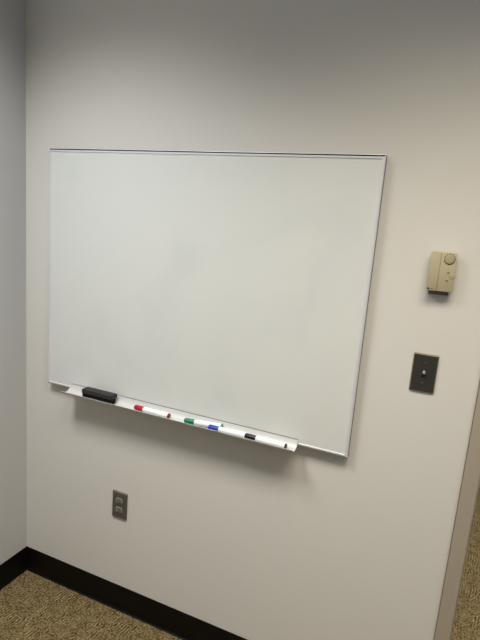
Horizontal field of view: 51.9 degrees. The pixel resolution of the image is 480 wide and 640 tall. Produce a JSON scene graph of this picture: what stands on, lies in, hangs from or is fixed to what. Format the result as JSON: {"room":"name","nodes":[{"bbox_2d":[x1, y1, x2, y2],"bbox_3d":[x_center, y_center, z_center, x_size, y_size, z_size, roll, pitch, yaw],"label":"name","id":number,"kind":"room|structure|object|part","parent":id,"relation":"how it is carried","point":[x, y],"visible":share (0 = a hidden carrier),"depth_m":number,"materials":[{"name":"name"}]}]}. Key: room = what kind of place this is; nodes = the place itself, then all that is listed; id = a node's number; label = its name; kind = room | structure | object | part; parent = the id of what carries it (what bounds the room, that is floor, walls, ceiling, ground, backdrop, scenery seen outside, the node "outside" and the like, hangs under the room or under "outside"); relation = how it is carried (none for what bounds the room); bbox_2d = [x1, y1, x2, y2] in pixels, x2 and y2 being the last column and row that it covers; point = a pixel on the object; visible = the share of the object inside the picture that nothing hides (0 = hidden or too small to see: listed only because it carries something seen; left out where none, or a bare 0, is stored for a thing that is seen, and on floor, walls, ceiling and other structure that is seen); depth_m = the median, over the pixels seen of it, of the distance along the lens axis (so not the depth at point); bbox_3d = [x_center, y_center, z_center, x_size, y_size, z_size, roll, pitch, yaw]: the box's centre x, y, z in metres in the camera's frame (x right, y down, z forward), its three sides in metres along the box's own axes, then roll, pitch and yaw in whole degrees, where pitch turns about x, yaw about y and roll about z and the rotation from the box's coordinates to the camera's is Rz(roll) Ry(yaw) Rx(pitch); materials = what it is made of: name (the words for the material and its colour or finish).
{"room":"office","nodes":[
{"label":"office","id":0,"kind":"room"},
{"bbox_2d":[0,0,26,564],"bbox_3d":[-1.173,-0.106,1.445,0.120,2.700,5.770,9,12,22],"label":"wall","id":1,"kind":"structure","parent":0,"point":[13,414],"depth_m":1.94,"materials":[{"name":"grey paint"}]},
{"bbox_2d":[0,546,26,589],"bbox_3d":[-1.637,1.321,0.697,0.010,0.113,3.400,9,12,22],"label":"baseboard","id":2,"kind":"structure","parent":1,"relation":"attached to","point":[16,565],"depth_m":2.17,"materials":[{"name":"black rubber"}]},
{"bbox_2d":[0,486,479,639],"bbox_3d":[0.281,1.514,1.065,3.540,0.100,5.770,9,12,22],"label":"floor","id":3,"kind":"structure","parent":0,"point":[33,606],"depth_m":2.04,"materials":[{"name":"carpet"}]},
{"bbox_2d":[26,0,479,639],"bbox_3d":[0.666,0.045,1.433,3.300,2.700,0.120,9,12,22],"label":"wall","id":4,"kind":"structure","parent":0,"point":[248,540],"depth_m":1.60,"materials":[{"name":"white paint"}]},
{"bbox_2d":[112,490,127,519],"bbox_3d":[-0.482,0.741,1.971,0.070,0.114,0.009,9,12,22],"label":"power outlet","id":5,"kind":"object","parent":4,"relation":"attached to","point":[120,499],"visible":1,"depth_m":1.97,"materials":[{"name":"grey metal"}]},
{"bbox_2d":[115,506,121,513],"bbox_3d":[-0.485,0.761,1.972,0.034,0.027,0.003,9,12,22],"label":"receptacle","id":6,"kind":"object","parent":5,"relation":"attached to","point":[118,509],"depth_m":1.97,"materials":[{"name":"grey plastic"}]},
{"bbox_2d":[115,497,122,504],"bbox_3d":[-0.482,0.723,1.965,0.034,0.027,0.003,9,12,22],"label":"receptacle","id":7,"kind":"object","parent":5,"relation":"attached to","point":[118,500],"depth_m":1.96,"materials":[{"name":"grey plastic"}]},
{"bbox_2d":[27,546,246,639],"bbox_3d":[-0.197,1.203,1.919,1.692,0.113,0.010,9,12,22],"label":"baseboard","id":8,"kind":"structure","parent":4,"relation":"attached to","point":[181,625],"depth_m":2.04,"materials":[{"name":"black rubber"}]},
{"bbox_2d":[48,148,386,457],"bbox_3d":[-0.194,-0.098,1.672,1.221,0.918,0.076,9,12,22],"label":"whiteboard","id":9,"kind":"object","parent":4,"relation":"attached to","point":[229,289],"visible":1,"depth_m":1.64,"materials":[{"name":"ceramic"}]},
{"bbox_3d":[-0.737,-0.193,1.924,0.010,0.913,0.022,9,12,22],"label":"frame rail","id":10,"kind":"part","parent":9,"relation":"part of","materials":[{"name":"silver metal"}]},
{"bbox_2d":[82,387,116,403],"bbox_3d":[-0.531,0.286,1.862,0.139,0.037,0.037,9,12,22],"label":"eraser","id":11,"kind":"object","parent":9,"relation":"on","point":[89,392],"visible":1,"depth_m":1.85,"materials":[{"name":"black fabric"}]},
{"bbox_2d":[134,405,170,418],"bbox_3d":[-0.317,0.330,1.774,0.148,0.019,0.019,9,12,23],"label":"marker","id":12,"kind":"object","parent":9,"relation":"on","point":[136,407],"visible":1,"depth_m":1.76,"materials":[{"name":"red"}]},
{"bbox_2d":[61,384,297,452],"bbox_3d":[-0.252,0.337,1.753,0.937,0.026,0.054,9,12,22],"label":"marker tray","id":13,"kind":"object","parent":9,"relation":"on","point":[124,400],"depth_m":1.74,"materials":[{"name":"silver metal"}]},
{"bbox_3d":[-0.219,0.338,1.781,1.221,0.010,0.022,9,12,22],"label":"frame rail","id":14,"kind":"part","parent":9,"relation":"part of","materials":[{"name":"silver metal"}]},
{"bbox_2d":[184,418,222,426],"bbox_3d":[-0.126,0.357,1.699,0.140,0.019,0.019,6,11,15],"label":"marker","id":15,"kind":"object","parent":9,"relation":"on","point":[186,420],"visible":0.9,"depth_m":1.70,"materials":[{"name":"green"}]},
{"bbox_3d":[-0.147,-0.546,1.612,1.221,0.010,0.022,9,12,22],"label":"frame rail","id":16,"kind":"part","parent":9,"relation":"part of","materials":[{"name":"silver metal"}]},
{"bbox_2d":[208,424,245,437],"bbox_3d":[-0.044,0.374,1.657,0.134,0.019,0.019,9,12,20],"label":"marker","id":17,"kind":"object","parent":9,"relation":"on","point":[212,427],"visible":0.99,"depth_m":1.65,"materials":[{"name":"blue"}]},
{"bbox_2d":[245,433,286,448],"bbox_3d":[0.084,0.394,1.605,0.144,0.019,0.019,10,12,23],"label":"marker","id":18,"kind":"object","parent":9,"relation":"on","point":[247,435],"visible":1,"depth_m":1.60,"materials":[{"name":"black"}]},
{"bbox_3d":[0.372,-0.016,1.469,0.010,0.913,0.022,9,12,22],"label":"frame rail","id":19,"kind":"part","parent":9,"relation":"part of","materials":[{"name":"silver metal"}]},
{"bbox_2d":[409,352,438,393],"bbox_3d":[0.534,0.155,1.432,0.069,0.114,0.017,9,12,22],"label":"light switch","id":20,"kind":"object","parent":4,"relation":"attached to","point":[424,366],"visible":1,"depth_m":1.43,"materials":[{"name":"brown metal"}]},
{"bbox_2d":[426,251,457,295],"bbox_3d":[0.561,-0.128,1.368,0.070,0.119,0.031,9,12,22],"label":"thermostat","id":21,"kind":"object","parent":4,"relation":"attached to","point":[441,275],"visible":1,"depth_m":1.36,"materials":[{"name":"beige plastic"}]},
{"bbox_3d":[0.562,-0.128,1.379,0.053,0.115,0.010,9,12,22],"label":"plate","id":22,"kind":"part","parent":21,"relation":"part of","materials":[{"name":"grey plastic"}]},
{"bbox_2d":[433,381,479,639],"bbox_3d":[1.141,0.397,1.281,1.000,2.144,0.148,9,12,22],"label":"door frame","id":23,"kind":"structure","parent":4,"relation":"in","point":[470,483],"depth_m":1.45,"materials":[{"name":"beige paint"}]}
]}

